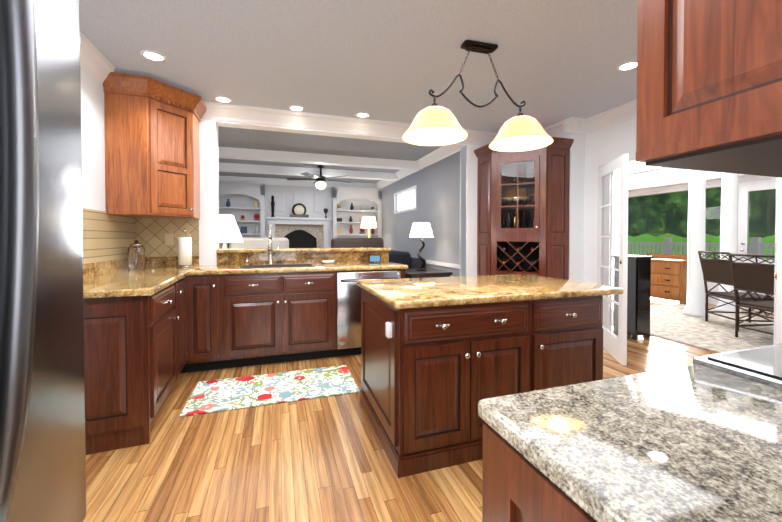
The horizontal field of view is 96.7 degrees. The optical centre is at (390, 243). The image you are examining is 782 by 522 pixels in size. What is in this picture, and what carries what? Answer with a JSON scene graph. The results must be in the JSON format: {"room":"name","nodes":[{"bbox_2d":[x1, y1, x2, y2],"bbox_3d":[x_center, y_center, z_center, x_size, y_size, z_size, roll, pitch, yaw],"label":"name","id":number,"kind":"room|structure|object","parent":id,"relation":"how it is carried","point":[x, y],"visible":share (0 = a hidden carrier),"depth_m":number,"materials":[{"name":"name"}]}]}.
{"room":"kitchen","nodes":[
{"label":"kitchen","id":0,"kind":"room"},
{"bbox_2d":[80,68,105,210],"bbox_3d":[-1.661,-0.099,0.322,0.150,2.660,7.030,0,1,-18],"label":"wall","id":1,"kind":"structure","parent":0,"point":[93,143],"depth_m":2.77,"materials":[{"name":"grey paint"}]},
{"bbox_2d":[83,259,127,278],"bbox_3d":[-2.325,0.205,2.681,0.014,0.100,1.798,0,1,-18],"label":"backsplash","id":2,"kind":"structure","parent":1,"relation":"attached to","point":[118,264],"depth_m":2.89,"materials":[{"name":"brown stone"}]},
{"bbox_2d":[82,208,198,263],"bbox_3d":[-2.066,-0.057,2.793,0.600,0.420,1.780,0,1,-18],"label":"tile backsplash","id":3,"kind":"structure","parent":1,"relation":"attached to","point":[107,237],"depth_m":3.36,"materials":[{"name":"beige tile"}]},
{"bbox_2d":[170,119,483,275],"bbox_3d":[-0.259,-0.161,4.390,5.320,2.660,0.150,0,1,-18],"label":"wall","id":4,"kind":"structure","parent":0,"point":[305,131],"depth_m":4.30,"materials":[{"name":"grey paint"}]},
{"bbox_2d":[102,72,205,218],"bbox_3d":[-2.192,-0.845,3.314,0.682,1.180,0.682,0,1,-18],"label":"upper cabinet","id":5,"kind":"object","parent":4,"relation":"attached to","point":[152,149],"visible":0.96,"depth_m":3.07,"materials":[{"name":"brown wood"}]},
{"bbox_2d":[165,234,173,244],"bbox_3d":[-2.320,-0.039,3.635,0.075,0.120,0.006,0,1,-18],"label":"outlet","id":6,"kind":"object","parent":4,"relation":"attached to","point":[168,239],"depth_m":3.63,"materials":[{"name":"beige plastic"}]},
{"bbox_2d":[470,224,475,232],"bbox_3d":[1.114,-0.196,4.726,0.080,0.120,0.009,0,1,-18],"label":"outlet","id":7,"kind":"object","parent":4,"relation":"attached to","point":[472,226],"depth_m":4.72,"materials":[{"name":"beige plastic"}]},
{"bbox_2d":[79,0,664,182],"bbox_3d":[0.755,-1.522,3.798,12.000,0.080,13.000,0,1,-18],"label":"ceiling","id":8,"kind":"structure","parent":0,"point":[555,61],"depth_m":2.75,"materials":[{"name":"paint"}]},
{"bbox_2d":[140,50,165,61],"bbox_3d":[-1.860,-1.462,2.723,0.170,0.006,0.170,0,1,-18],"label":"recessed light","id":9,"kind":"object","parent":8,"relation":"in","point":[153,55],"visible":1,"depth_m":2.71,"materials":[{"name":"white"}]},
{"bbox_2d":[214,96,231,102],"bbox_3d":[-1.726,-1.475,3.575,0.170,0.006,0.170,0,1,-18],"label":"recessed light","id":10,"kind":"object","parent":8,"relation":"in","point":[223,99],"visible":1,"depth_m":3.57,"materials":[{"name":"white"}]},
{"bbox_2d":[288,105,304,111],"bbox_3d":[-1.038,-1.478,3.818,0.170,0.006,0.170,0,1,-18],"label":"recessed light","id":11,"kind":"object","parent":8,"relation":"in","point":[294,107],"visible":0.98,"depth_m":3.81,"materials":[{"name":"white"}]},
{"bbox_2d":[286,165,350,188],"bbox_3d":[-1.400,-1.298,6.878,1.295,0.458,1.245,0,1,-18],"label":"ceiling fan","id":12,"kind":"object","parent":8,"relation":"hanging from","point":[320,180],"visible":1,"depth_m":6.78,"materials":[{"name":"black metal"}]},
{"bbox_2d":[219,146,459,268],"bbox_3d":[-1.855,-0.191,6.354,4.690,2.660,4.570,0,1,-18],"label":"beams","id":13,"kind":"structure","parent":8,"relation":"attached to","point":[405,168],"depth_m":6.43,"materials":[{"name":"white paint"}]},
{"bbox_2d":[355,112,369,117],"bbox_3d":[-0.327,-1.482,4.027,0.170,0.006,0.170,0,1,-18],"label":"recessed light","id":14,"kind":"object","parent":8,"relation":"in","point":[363,115],"visible":0.96,"depth_m":4.03,"materials":[{"name":"white"}]},
{"bbox_2d":[402,40,553,151],"bbox_3d":[0.651,-1.108,2.567,1.173,0.706,0.498,0,1,-18],"label":"pendant light","id":15,"kind":"object","parent":8,"relation":"hanging from","point":[434,124],"visible":1,"depth_m":2.55,"materials":[{"name":"beige glass"}]},
{"bbox_2d":[617,61,636,70],"bbox_3d":[1.968,-1.464,2.877,0.170,0.006,0.170,0,1,-18],"label":"recessed light","id":16,"kind":"object","parent":8,"relation":"in","point":[629,65],"visible":0.9,"depth_m":2.88,"materials":[{"name":"white"}]},
{"bbox_2d":[635,0,781,177],"bbox_3d":[1.495,-0.799,0.758,1.668,1.270,0.700,0,1,-18],"label":"upper cabinet","id":17,"kind":"object","parent":8,"relation":"hanging from","point":[709,85],"visible":1,"depth_m":0.72,"materials":[{"name":"brown wood"}]},
{"bbox_2d":[382,151,459,276],"bbox_3d":[0.447,-0.202,7.098,0.150,2.660,4.570,0,1,-18],"label":"wall","id":18,"kind":"structure","parent":0,"point":[438,195],"depth_m":6.02,"materials":[{"name":"grey paint"}]},
{"bbox_2d":[394,185,416,213],"bbox_3d":[0.314,-0.891,7.344,0.085,0.470,1.340,0,1,-18],"label":"living room window","id":19,"kind":"structure","parent":18,"relation":"in","point":[407,201],"depth_m":7.30,"materials":[{"name":"white glass"}]},
{"bbox_2d":[83,296,773,521],"bbox_3d":[2.827,1.181,5.560,17.000,0.060,15.000,0,1,-18],"label":"floor","id":20,"kind":"structure","parent":0,"point":[323,459],"depth_m":1.86,"materials":[{"name":"brown wood"}]},
{"bbox_2d":[0,0,85,521],"bbox_3d":[-0.968,0.170,0.366,0.895,2.120,0.910,0,1,-18],"label":"fridge","id":21,"kind":"object","parent":20,"relation":"on","point":[42,435],"visible":1,"depth_m":0.73,"materials":[{"name":"silver metal"}]},
{"bbox_2d":[83,279,190,454],"bbox_3d":[-1.850,0.751,2.314,0.688,0.900,0.785,0,1,-18],"label":"base cabinet","id":22,"kind":"object","parent":20,"relation":"on","point":[155,328],"depth_m":2.04,"materials":[{"name":"brown wood"}]},
{"bbox_2d":[83,267,194,294],"bbox_3d":[-2.010,0.279,2.781,0.692,0.030,1.804,0,1,-18],"label":"countertop","id":23,"kind":"structure","parent":22,"relation":"on","point":[140,281],"depth_m":2.41,"materials":[{"name":"beige stone"}]},
{"bbox_2d":[128,240,144,269],"bbox_3d":[-2.400,0.108,3.276,0.130,0.275,0.130,0,1,-18],"label":"glass jar","id":24,"kind":"object","parent":23,"relation":"on","point":[136,254],"visible":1,"depth_m":3.23,"materials":[{"name":"clear glass"}]},
{"bbox_2d":[177,229,192,266],"bbox_3d":[-2.094,0.049,3.532,0.140,0.385,0.140,0,1,-18],"label":"paper towel","id":25,"kind":"object","parent":23,"relation":"on","point":[184,251],"visible":1,"depth_m":3.49,"materials":[{"name":"white paper"}]},
{"bbox_2d":[216,247,390,254],"bbox_3d":[-1.000,0.082,4.223,1.974,0.040,0.420,0,1,-18],"label":"countertop","id":26,"kind":"structure","parent":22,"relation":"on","point":[225,251],"depth_m":4.04,"materials":[{"name":"brown stone"}]},
{"bbox_2d":[187,275,194,371],"bbox_3d":[-2.008,0.743,2.803,0.688,0.900,0.517,0,1,-18],"label":"base cabinet","id":27,"kind":"object","parent":20,"relation":"on","point":[190,278],"depth_m":3.12,"materials":[{"name":"brown wood"}]},
{"bbox_2d":[195,275,222,371],"bbox_3d":[-1.796,0.734,3.438,0.299,0.900,0.737,0,1,-18],"label":"base cabinet","id":28,"kind":"object","parent":20,"relation":"on","point":[208,288],"depth_m":3.17,"materials":[{"name":"brown wood"}]},
{"bbox_2d":[229,238,288,247],"bbox_3d":[-1.979,0.535,5.300,0.840,1.240,0.820,0,1,-18],"label":"armchair","id":29,"kind":"object","parent":20,"relation":"on","point":[258,242],"visible":0.08,"depth_m":4.90,"materials":[{"name":"grey fabric"}]},
{"bbox_2d":[179,365,359,416],"bbox_3d":[-0.944,1.186,2.870,1.270,0.011,0.600,0,1,-18],"label":"kitchen rug","id":30,"kind":"object","parent":20,"relation":"on","point":[212,396],"visible":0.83,"depth_m":2.81,"materials":[{"name":"multicoloured fabric"}]},
{"bbox_2d":[223,271,338,368],"bbox_3d":[-1.161,0.730,3.669,1.052,0.900,0.688,0,1,-18],"label":"base cabinet","id":31,"kind":"object","parent":20,"relation":"on","point":[269,317],"depth_m":3.36,"materials":[{"name":"brown wood"}]},
{"bbox_2d":[191,263,406,274],"bbox_3d":[-0.913,0.259,3.729,2.094,0.040,0.674,0,1,-18],"label":"countertop","id":32,"kind":"structure","parent":31,"relation":"on","point":[218,269],"depth_m":3.56,"materials":[{"name":"beige stone"}]},
{"bbox_2d":[267,225,279,264],"bbox_3d":[-1.277,0.020,3.775,0.131,0.436,0.257,0,1,-18],"label":"faucet","id":33,"kind":"object","parent":32,"relation":"on","point":[270,253],"visible":1,"depth_m":3.69,"materials":[{"name":"silver metal"}]},
{"bbox_2d":[322,260,333,262],"bbox_3d":[-0.732,0.217,4.037,0.151,0.034,0.116,0,1,-18],"label":"soap dish","id":34,"kind":"object","parent":32,"relation":"on","point":[327,261],"visible":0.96,"depth_m":4.00,"materials":[{"name":"white"}]},
{"bbox_2d":[369,255,380,261],"bbox_3d":[-0.202,0.186,4.218,0.140,0.089,0.062,0,1,-18],"label":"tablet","id":35,"kind":"object","parent":32,"relation":"on","point":[374,258],"visible":1,"depth_m":4.19,"materials":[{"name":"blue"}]},
{"bbox_2d":[219,181,381,248],"bbox_3d":[-2.206,-0.144,8.416,4.090,2.505,0.428,0,1,-18],"label":"built-in shelves","id":36,"kind":"object","parent":20,"relation":"on","point":[304,217],"visible":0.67,"depth_m":8.46,"materials":[{"name":"grey"}]},
{"bbox_2d":[331,238,383,247],"bbox_3d":[-0.601,0.531,5.588,0.840,1.240,0.820,0,1,-18],"label":"armchair","id":37,"kind":"object","parent":20,"relation":"on","point":[357,242],"visible":0.19,"depth_m":5.18,"materials":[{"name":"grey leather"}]},
{"bbox_2d":[361,217,376,237],"bbox_3d":[-0.534,0.238,8.401,0.400,1.740,0.400,0,1,-18],"label":"lamp","id":38,"kind":"object","parent":20,"relation":"on","point":[368,222],"visible":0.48,"depth_m":8.25,"materials":[{"name":"white fabric"}]},
{"bbox_2d":[339,267,406,355],"bbox_3d":[-0.339,0.726,3.934,0.819,0.900,0.688,0,1,-18],"label":"dishwasher","id":39,"kind":"object","parent":20,"relation":"on","point":[349,291],"depth_m":3.56,"materials":[{"name":"silver metal"}]},
{"bbox_2d":[389,250,425,268],"bbox_3d":[-0.122,0.609,7.068,0.880,0.920,2.200,0,1,-18],"label":"sofa","id":40,"kind":"object","parent":20,"relation":"on","point":[402,257],"visible":0.08,"depth_m":6.23,"materials":[{"name":"black fabric"}]},
{"bbox_2d":[405,268,452,277],"bbox_3d":[0.476,0.793,5.477,0.680,0.720,0.800,0,1,-18],"label":"console table","id":41,"kind":"object","parent":20,"relation":"on","point":[414,273],"visible":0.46,"depth_m":5.17,"materials":[{"name":"brown wood"}]},
{"bbox_2d":[410,222,432,270],"bbox_3d":[0.476,0.057,5.466,0.380,0.750,0.380,0,1,-18],"label":"light","id":42,"kind":"object","parent":41,"relation":"on","point":[421,229],"visible":1,"depth_m":5.35,"materials":[{"name":"white fabric"}]},
{"bbox_2d":[359,286,615,477],"bbox_3d":[0.559,0.762,2.395,1.431,0.876,0.936,0,1,-18],"label":"kitchen island","id":43,"kind":"object","parent":20,"relation":"on","point":[441,357],"depth_m":1.93,"materials":[{"name":"brown wood"}]},
{"bbox_2d":[357,274,623,305],"bbox_3d":[0.614,0.303,2.429,1.541,0.040,0.940,0,1,-18],"label":"island countertop","id":44,"kind":"structure","parent":43,"relation":"on","point":[484,288],"depth_m":2.20,"materials":[{"name":"beige stone"}]},
{"bbox_2d":[474,137,573,279],"bbox_3d":[1.662,-0.045,4.478,0.860,2.425,0.854,0,1,-18],"label":"hutch","id":45,"kind":"object","parent":20,"relation":"on","point":[522,212],"visible":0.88,"depth_m":4.25,"materials":[{"name":"brown wood"}]},
{"bbox_2d":[479,415,601,521],"bbox_3d":[1.276,0.790,0.735,2.114,0.870,0.585,0,1,-18],"label":"base cabinet","id":46,"kind":"object","parent":20,"relation":"on","point":[515,489],"depth_m":0.59,"materials":[{"name":"brown wood"}]},
{"bbox_2d":[478,350,781,521],"bbox_3d":[1.278,0.329,0.722,2.113,0.052,0.672,0,1,-18],"label":"countertop","id":47,"kind":"structure","parent":46,"relation":"on","point":[701,441],"depth_m":0.56,"materials":[{"name":"grey stone"}]},
{"bbox_2d":[706,343,781,378],"bbox_3d":[1.262,0.301,0.718,0.718,0.004,0.625,0,1,-18],"label":"cooktop","id":48,"kind":"object","parent":47,"relation":"in","point":[766,359],"depth_m":0.89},
{"bbox_2d":[627,255,652,339],"bbox_3d":[3.026,0.665,4.365,0.280,1.010,0.310,0,1,-18],"label":"wine cooler","id":49,"kind":"object","parent":20,"relation":"on","point":[638,293],"visible":0.75,"depth_m":4.22,"materials":[{"name":"black metal"}]},
{"bbox_2d":[647,253,686,303],"bbox_3d":[5.477,0.680,6.960,0.530,0.900,1.010,0,1,-18],"label":"chest","id":50,"kind":"object","parent":20,"relation":"on","point":[668,276],"visible":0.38,"depth_m":6.68,"materials":[{"name":"brown wood"}]},
{"bbox_2d":[682,169,708,316],"bbox_3d":[4.828,-0.177,5.492,0.320,2.659,0.320,0,1,-18],"label":"column","id":51,"kind":"structure","parent":20,"relation":"on","point":[694,306],"depth_m":5.42,"materials":[{"name":"white paint"}]},
{"bbox_2d":[650,304,773,352],"bbox_3d":[4.528,1.157,4.848,2.600,0.009,2.600,0,1,-18],"label":"rug","id":52,"kind":"object","parent":20,"relation":"on","point":[714,333],"visible":0.56,"depth_m":4.60,"materials":[{"name":"beige carpet"}]},
{"bbox_2d":[698,251,773,330],"bbox_3d":[4.829,0.635,4.802,0.706,1.035,0.570,0,1,8],"label":"rattan chair","id":53,"kind":"object","parent":52,"relation":"on","point":[716,270],"visible":0.62,"depth_m":4.83,"materials":[{"name":"brown wicker"}]},
{"bbox_2d":[729,253,774,336],"bbox_3d":[4.525,0.647,4.040,0.706,1.035,0.570,0,1,-7],"label":"rattan chair","id":54,"kind":"object","parent":52,"relation":"on","point":[756,276],"visible":0.9,"depth_m":4.10,"materials":[{"name":"brown wicker"}]},
{"bbox_2d":[715,172,740,313],"bbox_3d":[5.618,-0.181,5.779,0.320,2.659,0.320,0,1,-18],"label":"column","id":55,"kind":"structure","parent":20,"relation":"on","point":[729,219],"depth_m":5.71,"materials":[{"name":"white paint"}]},
{"bbox_3d":[-2.092,0.839,4.385,0.520,0.660,0.500,0,1,-18],"label":"end table","id":56,"kind":"object","parent":20,"relation":"on","visible":0},
{"bbox_2d":[219,215,242,247],"bbox_3d":[-2.092,0.078,4.374,0.440,0.860,0.440,0,1,-18],"label":"lamp","id":57,"kind":"object","parent":56,"relation":"on","point":[228,230],"visible":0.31,"depth_m":4.26,"materials":[{"name":"white fabric"}]},
{"bbox_2d":[560,118,636,282],"bbox_3d":[3.177,-0.122,1.806,0.370,2.660,6.880,0,1,-18],"label":"wall","id":58,"kind":"structure","parent":0,"point":[586,150],"depth_m":4.26,"materials":[{"name":"grey paint"}]},
{"bbox_2d":[80,32,639,283],"bbox_3d":[0.867,-0.112,1.149,5.170,2.660,7.050,0,1,-18],"label":"trim","id":59,"kind":"structure","parent":58,"relation":"attached to","point":[97,65],"depth_m":3.94,"materials":[{"name":"white"}]},
{"bbox_2d":[597,153,628,365],"bbox_3d":[2.350,0.157,3.711,0.059,2.035,0.780,0,1,15],"label":"french door","id":60,"kind":"structure","parent":58,"relation":"in","point":[612,257],"depth_m":3.60,"materials":[{"name":"white wood"}]},
{"bbox_2d":[773,177,781,344],"bbox_3d":[2.639,0.178,2.357,0.780,2.035,0.059,-1,1,-43],"label":"french door","id":61,"kind":"structure","parent":58,"relation":"in","point":[777,337],"depth_m":2.10,"materials":[{"name":"white wood"}]},
{"bbox_2d":[628,167,775,304],"bbox_3d":[5.919,-0.194,6.538,0.400,2.660,11.000,0,1,-18],"label":"wall","id":62,"kind":"structure","parent":0,"point":[665,178],"depth_m":6.99,"materials":[{"name":"white paint"}]},
{"bbox_2d":[628,183,721,258],"bbox_3d":[5.584,-0.224,7.869,0.100,1.800,3.540,0,1,-18],"label":"window","id":63,"kind":"structure","parent":62,"relation":"in","point":[657,223],"depth_m":7.29,"materials":[{"name":"clear glass"}]},
{"bbox_2d":[738,178,775,312],"bbox_3d":[6.228,0.037,5.842,0.103,2.220,0.640,0,1,-18],"label":"glass door","id":64,"kind":"structure","parent":62,"relation":"in","point":[756,213],"depth_m":5.91,"materials":[{"name":"white"}]}
]}

